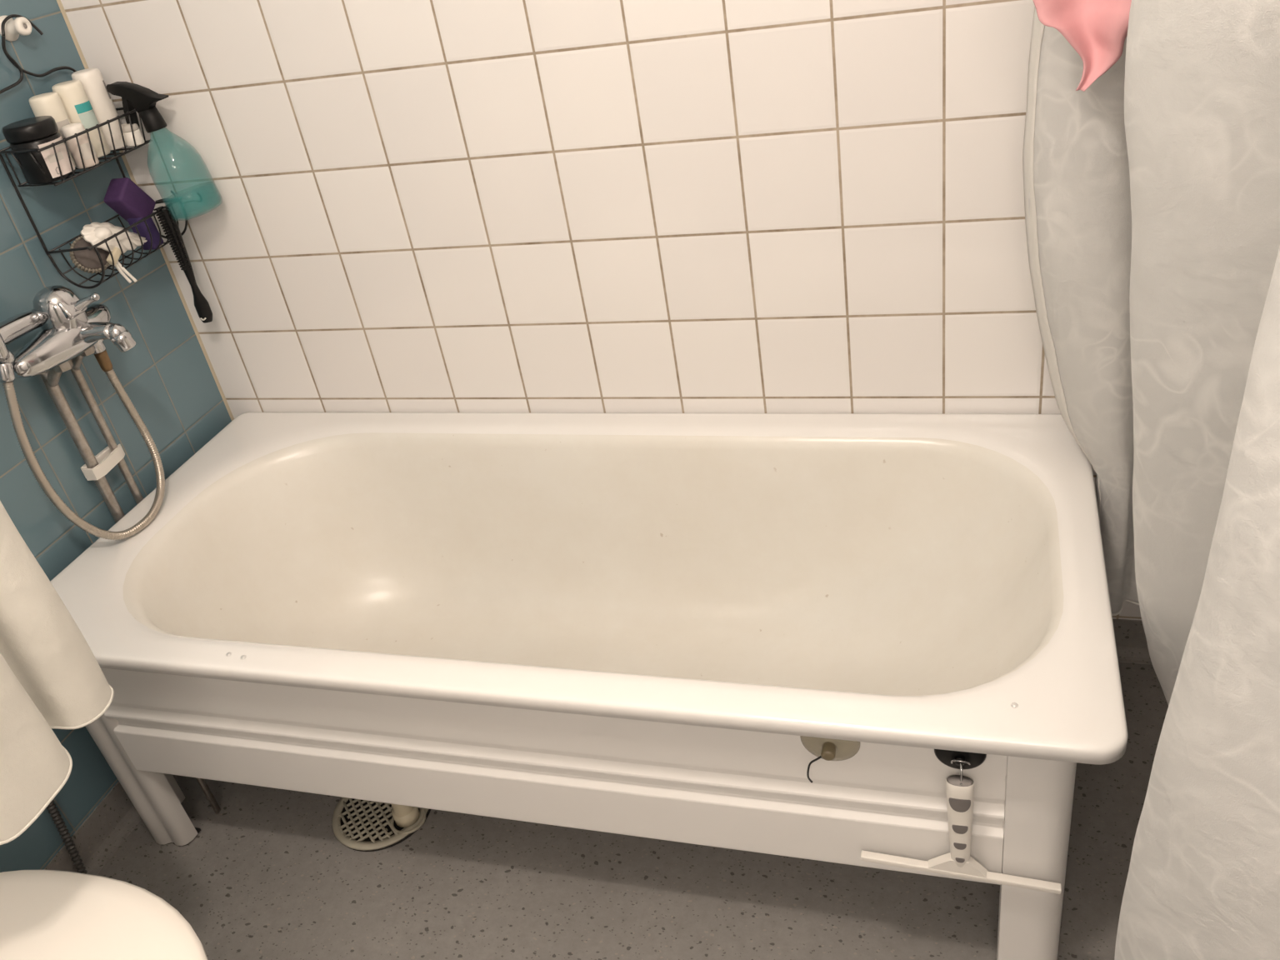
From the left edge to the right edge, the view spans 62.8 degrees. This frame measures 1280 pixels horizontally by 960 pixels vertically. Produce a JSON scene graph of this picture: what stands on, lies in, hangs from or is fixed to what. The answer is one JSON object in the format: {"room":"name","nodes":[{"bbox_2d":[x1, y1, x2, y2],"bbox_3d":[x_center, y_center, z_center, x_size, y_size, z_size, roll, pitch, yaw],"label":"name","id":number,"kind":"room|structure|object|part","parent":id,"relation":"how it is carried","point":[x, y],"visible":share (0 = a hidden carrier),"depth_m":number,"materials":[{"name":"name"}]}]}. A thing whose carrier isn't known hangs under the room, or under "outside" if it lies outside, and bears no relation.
{"room":"bathroom","nodes":[
{"label":"bathroom","id":0,"kind":"room"},
{"bbox_2d":[0,0,231,872],"bbox_3d":[-1.326,-0.074,0.905,0.100,2.400,2.350,1,34,18],"label":"wall","id":1,"kind":"structure","parent":0,"point":[169,381],"depth_m":1.81,"materials":[{"name":"blue tile"}]},
{"bbox_2d":[0,15,31,41],"bbox_3d":[-0.992,-0.720,1.666,0.039,0.038,0.038,1,34,18],"label":"wall hook","id":2,"kind":"object","parent":1,"relation":"attached to","point":[22,26],"visible":0.99,"depth_m":1.66,"materials":[{"name":"white plastic"}]},
{"bbox_2d":[0,14,202,289],"bbox_3d":[-0.911,-0.553,1.733,0.141,0.411,0.269,1,34,18],"label":"wire shower caddy","id":3,"kind":"object","parent":2,"relation":"hanging from","point":[11,59],"visible":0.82,"depth_m":1.73,"materials":[{"name":"black metal"}]},
{"bbox_2d":[2,115,75,184],"bbox_3d":[-0.952,-0.523,1.662,0.077,0.089,0.077,1,34,18],"label":"jar","id":4,"kind":"object","parent":3,"relation":"in","point":[40,132],"visible":0.98,"depth_m":1.64,"materials":[{"name":"black plastic"}]},
{"bbox_3d":[-0.958,-0.551,1.645,0.077,0.023,0.077,1,34,18],"label":"lid","id":5,"kind":"part","parent":4,"relation":"part of","materials":[{"name":"black plastic"}]},
{"bbox_2d":[29,92,75,166],"bbox_3d":[-0.955,-0.574,1.720,0.048,0.113,0.047,1,34,18],"label":"lotion bottle","id":6,"kind":"object","parent":3,"relation":"in","point":[47,103],"visible":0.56,"depth_m":1.69,"materials":[{"name":"beige plastic"}]},
{"bbox_3d":[-0.971,-0.582,1.735,0.023,0.348,0.234,1,34,18],"label":"hanging frame","id":7,"kind":"part","parent":3,"relation":"part of","materials":[{"name":"black metal"}]},
{"bbox_2d":[0,107,152,187],"bbox_3d":[-0.926,-0.554,1.737,0.106,0.063,0.268,1,34,18],"label":"basket","id":8,"kind":"object","parent":3,"relation":"on","point":[3,151],"depth_m":1.68,"materials":[{"name":"black metal"}]},
{"bbox_2d":[60,122,99,168],"bbox_3d":[-0.914,-0.546,1.708,0.036,0.066,0.036,1,34,18],"label":"bottle","id":9,"kind":"object","parent":3,"relation":"in","point":[68,130],"visible":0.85,"depth_m":1.70,"materials":[{"name":"beige plastic"}]},
{"bbox_2d":[51,80,110,157],"bbox_3d":[-0.934,-0.602,1.752,0.048,0.120,0.047,1,34,18],"label":"shampoo bottle","id":10,"kind":"object","parent":3,"relation":"in","point":[72,94],"visible":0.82,"depth_m":1.73,"materials":[{"name":"beige plastic"}]},
{"bbox_2d":[69,235,109,273],"bbox_3d":[-0.924,-0.380,1.762,0.040,0.062,0.064,21,44,40],"label":"round scrubber","id":11,"kind":"object","parent":3,"relation":"in","point":[87,260],"visible":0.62,"depth_m":1.75,"materials":[{"name":"beige fabric"}]},
{"bbox_2d":[71,67,126,150],"bbox_3d":[-0.920,-0.632,1.787,0.046,0.128,0.046,1,34,18],"label":"bottle","id":12,"kind":"object","parent":3,"relation":"in","point":[92,79],"visible":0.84,"depth_m":1.77,"materials":[{"name":"white plastic"}]},
{"bbox_2d":[80,221,146,253],"bbox_3d":[-0.893,-0.415,1.780,0.037,0.068,0.121,1,34,18],"label":"scalloped scrubber","id":13,"kind":"object","parent":3,"relation":"in","point":[95,232],"visible":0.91,"depth_m":1.76,"materials":[{"name":"white plastic"}]},
{"bbox_2d":[47,196,187,289],"bbox_3d":[-0.900,-0.414,1.827,0.108,0.075,0.248,1,34,18],"label":"basket","id":14,"kind":"object","parent":3,"relation":"on","point":[174,200],"depth_m":1.78,"materials":[{"name":"black metal"}]},
{"bbox_2d":[106,246,137,283],"bbox_3d":[-0.880,-0.361,1.775,0.017,0.065,0.033,1,34,18],"label":"razor","id":15,"kind":"object","parent":3,"relation":"in","point":[116,253],"visible":0.98,"depth_m":1.77,"materials":[{"name":"white plastic"}]},
{"bbox_3d":[-0.878,-0.356,1.784,0.026,0.047,0.008,-33,38,-31],"label":"twin handle","id":16,"kind":"part","parent":15,"relation":"part of","materials":[{"name":"white plastic"}]},
{"bbox_2d":[120,122,144,146],"bbox_3d":[-0.875,-0.596,1.804,0.030,0.036,0.030,1,34,18],"label":"tub","id":17,"kind":"object","parent":3,"relation":"in","point":[126,127],"visible":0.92,"depth_m":1.79,"materials":[{"name":"white plastic"}]},
{"bbox_2d":[103,177,163,249],"bbox_3d":[-0.886,-0.467,1.839,0.040,0.129,0.078,1,34,18],"label":"bottle","id":18,"kind":"object","parent":3,"relation":"in","point":[124,197],"visible":0.9,"depth_m":1.82,"materials":[{"name":"plastic"}]},
{"bbox_2d":[106,81,168,133],"bbox_3d":[-0.820,-0.569,1.810,0.132,0.235,0.093,1,34,18],"label":"spray nozzle","id":19,"kind":"object","parent":3,"relation":"in","point":[142,99],"visible":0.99,"depth_m":1.76,"materials":[{"name":"black plastic"}]},
{"bbox_2d":[153,205,212,323],"bbox_3d":[-0.828,-0.388,1.910,0.029,0.234,0.058,-22,34,-18],"label":"comb","id":20,"kind":"object","parent":3,"relation":"hanging from","point":[169,223],"visible":1,"depth_m":1.89,"materials":[{"name":"black plastic"}]},
{"bbox_2d":[46,800,87,874],"bbox_3d":[-0.984,0.589,1.772,0.017,0.256,0.052,-12,32,-3],"label":"hose","id":21,"kind":"object","parent":1,"relation":"attached to","point":[54,813],"visible":0.54,"depth_m":1.79,"materials":[{"name":"grey metal"}]},
{"bbox_2d":[0,285,135,378],"bbox_3d":[-0.908,-0.224,1.658,0.148,0.141,0.249,1,34,18],"label":"mixer tap","id":22,"kind":"object","parent":1,"relation":"attached to","point":[72,327],"visible":0.99,"depth_m":1.66,"materials":[{"name":"silver metal"}]},
{"bbox_3d":[-0.897,-0.276,1.674,0.065,0.037,0.046,1,34,18],"label":"lever","id":23,"kind":"part","parent":22,"relation":"part of","materials":[{"name":"silver metal"}]},
{"bbox_2d":[0,333,164,539],"bbox_3d":[-0.936,-0.161,1.670,0.087,0.596,0.293,-9,32,3],"label":"shower hose","id":24,"kind":"object","parent":22,"relation":"attached to","point":[7,357],"visible":1,"depth_m":1.73,"materials":[{"name":"silver metal"}]},
{"bbox_3d":[-0.951,-0.264,1.491,0.065,0.230,0.101,-14,32,-6],"label":"handle","id":25,"kind":"part","parent":24,"relation":"part of","materials":[{"name":"silver metal"}]},
{"bbox_2d":[92,339,105,354],"bbox_3d":[-0.928,-0.241,1.777,0.032,0.050,0.032,1,34,18],"label":"outlet","id":26,"kind":"object","parent":22,"relation":"attached to","point":[99,347],"depth_m":1.78,"materials":[{"name":"silver metal"}]},
{"bbox_3d":[-0.873,-0.235,1.693,0.086,0.040,0.048,1,34,18],"label":"spout","id":27,"kind":"part","parent":22,"relation":"part of","materials":[{"name":"silver metal"}]},
{"bbox_2d":[39,368,124,523],"bbox_3d":[-0.908,0.133,1.927,0.059,0.802,0.021,1,34,18],"label":"pipe","id":28,"kind":"object","parent":1,"relation":"attached to","point":[51,378],"visible":0.45,"depth_m":1.79,"materials":[{"name":"silver metal"}]},
{"bbox_2d":[80,444,124,480],"bbox_3d":[-0.948,-0.032,1.856,0.034,0.024,0.087,1,34,18],"label":"clip","id":29,"kind":"object","parent":1,"relation":"attached to","point":[107,460],"visible":0.9,"depth_m":1.85,"materials":[{"name":"white plastic"}]},
{"bbox_2d":[70,355,143,504],"bbox_3d":[-0.893,0.103,1.971,0.055,0.800,0.016,1,34,18],"label":"pipe","id":30,"kind":"object","parent":1,"relation":"attached to","point":[77,361],"visible":0.3,"depth_m":1.84,"materials":[{"name":"silver metal"}]},
{"bbox_2d":[43,775,176,875],"bbox_3d":[-1.089,0.894,1.502,0.026,0.080,2.350,1,34,18],"label":"baseboard","id":31,"kind":"structure","parent":1,"relation":"attached to","point":[114,818],"depth_m":1.88,"materials":[{"name":"grey plastic"}]},
{"bbox_3d":[-1.033,-0.200,0.813,0.508,0.044,0.504,1,34,18],"label":"towel rail","id":32,"kind":"object","parent":1,"relation":"attached to","visible":0},
{"bbox_2d":[0,500,114,844],"bbox_3d":[-0.716,0.070,0.958,0.080,0.683,0.314,-5,33,9],"label":"hanging cloth","id":33,"kind":"object","parent":32,"relation":"hanging from","point":[51,677],"visible":1,"depth_m":1.13,"materials":[{"name":"white fabric"}]},
{"bbox_2d":[60,0,1141,619],"bbox_3d":[0.073,-0.726,1.526,2.350,2.400,0.100,1,34,18],"label":"wall","id":34,"kind":"structure","parent":0,"point":[406,206],"depth_m":1.71,"materials":[{"name":"white tile"}]},
{"bbox_2d":[56,0,234,420],"bbox_3d":[-0.968,-0.754,1.793,0.004,2.320,0.004,1,34,18],"label":"trim","id":35,"kind":"structure","parent":34,"relation":"attached to","point":[59,2],"depth_m":2.02,"materials":[{"name":"plastic"}]},
{"bbox_2d":[1112,618,1152,664],"bbox_3d":[0.233,0.275,2.092,2.150,0.080,0.026,1,34,18],"label":"baseboard","id":36,"kind":"structure","parent":34,"relation":"attached to","point":[1130,637],"depth_m":1.89,"materials":[{"name":"grey plastic"}]},
{"bbox_2d":[96,662,1168,959],"bbox_3d":[-0.065,0.992,1.222,2.350,0.100,2.550,1,34,18],"label":"floor","id":37,"kind":"structure","parent":0,"point":[267,876],"depth_m":1.67,"materials":[{"name":"grey plastic"}]},
{"bbox_2d":[0,870,208,959],"bbox_3d":[-0.806,0.620,1.201,0.732,0.770,0.415,1,34,18],"label":"toilet","id":38,"kind":"object","parent":37,"relation":"on","point":[45,914],"visible":1,"depth_m":1.23,"materials":[{"name":"white ceramic"}]},
{"bbox_2d":[331,797,430,851],"bbox_3d":[-0.459,0.586,1.870,0.184,0.009,0.179,1,34,18],"label":"floor drain","id":39,"kind":"object","parent":37,"relation":"on","point":[357,824],"visible":0.54,"depth_m":1.84,"materials":[{"name":"beige plastic"}]},
{"bbox_2d":[50,412,1128,959],"bbox_3d":[-0.115,0.285,1.774,1.618,0.508,0.718,1,34,18],"label":"bathtub","id":40,"kind":"object","parent":37,"relation":"on","point":[655,626],"visible":0.97,"depth_m":1.70,"materials":[{"name":"white ceramic"}]},
{"bbox_3d":[-0.867,0.427,1.788,0.082,0.479,0.104,1,34,18],"label":"leg","id":41,"kind":"part","parent":40,"relation":"part of","materials":[{"name":"metal"}]},
{"bbox_3d":[-0.211,0.384,1.483,1.374,0.275,0.017,1,34,18],"label":"panel","id":42,"kind":"part","parent":40,"relation":"part of","materials":[{"name":"white metal"}]},
{"bbox_2d":[806,741,836,782],"bbox_3d":[0.228,0.329,1.266,0.073,0.075,0.039,1,34,18],"label":"hook","id":43,"kind":"object","parent":40,"relation":"attached to","point":[828,749],"visible":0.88,"depth_m":1.26,"materials":[{"name":"beige plastic"}]},
{"bbox_3d":[0.229,0.329,1.269,0.017,0.017,0.018,1,34,18],"label":"knob","id":44,"kind":"part","parent":43,"relation":"part of","materials":[{"name":"brown plastic"}]},
{"bbox_2d":[934,749,986,784],"bbox_3d":[0.372,0.326,1.220,0.059,0.060,0.031,1,34,18],"label":"hook","id":45,"kind":"object","parent":40,"relation":"attached to","point":[955,759],"visible":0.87,"depth_m":1.23,"materials":[{"name":"black plastic"}]},
{"bbox_2d":[860,774,1061,894],"bbox_3d":[0.389,0.429,1.276,0.241,0.186,0.020,1,34,18],"label":"squeegee","id":46,"kind":"object","parent":45,"relation":"hanging from","point":[958,862],"visible":1,"depth_m":1.29,"materials":[{"name":"white plastic"}]},
{"bbox_3d":[0.387,0.417,1.269,0.032,0.156,0.019,1,34,18],"label":"handle","id":47,"kind":"part","parent":46,"relation":"part of","materials":[{"name":"white plastic"}]},
{"bbox_3d":[0.523,0.460,1.335,0.144,0.479,0.058,-30,37,-28],"label":"leg","id":48,"kind":"part","parent":40,"relation":"part of","materials":[{"name":"white metal"}]},
{"bbox_3d":[0.269,-0.727,-0.093,0.025,0.025,2.350,1,34,18],"label":"curtain rod","id":49,"kind":"object","parent":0,"visible":0},
{"bbox_2d":[1032,0,1131,91],"bbox_3d":[0.467,-0.802,0.830,0.276,0.945,0.046,1,34,18],"label":"cloth","id":50,"kind":"object","parent":49,"relation":"hanging from","point":[1097,30],"visible":0.98,"depth_m":1.07,"materials":[{"name":"pink fabric"}]},
{"bbox_2d":[1022,0,1279,959],"bbox_3d":[0.528,-0.307,0.808,0.333,1.770,1.023,-5,32,8],"label":"shower curtain","id":51,"kind":"object","parent":49,"relation":"hanging from","point":[1152,190],"visible":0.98,"depth_m":0.95,"materials":[{"name":"white fabric"}]}
]}

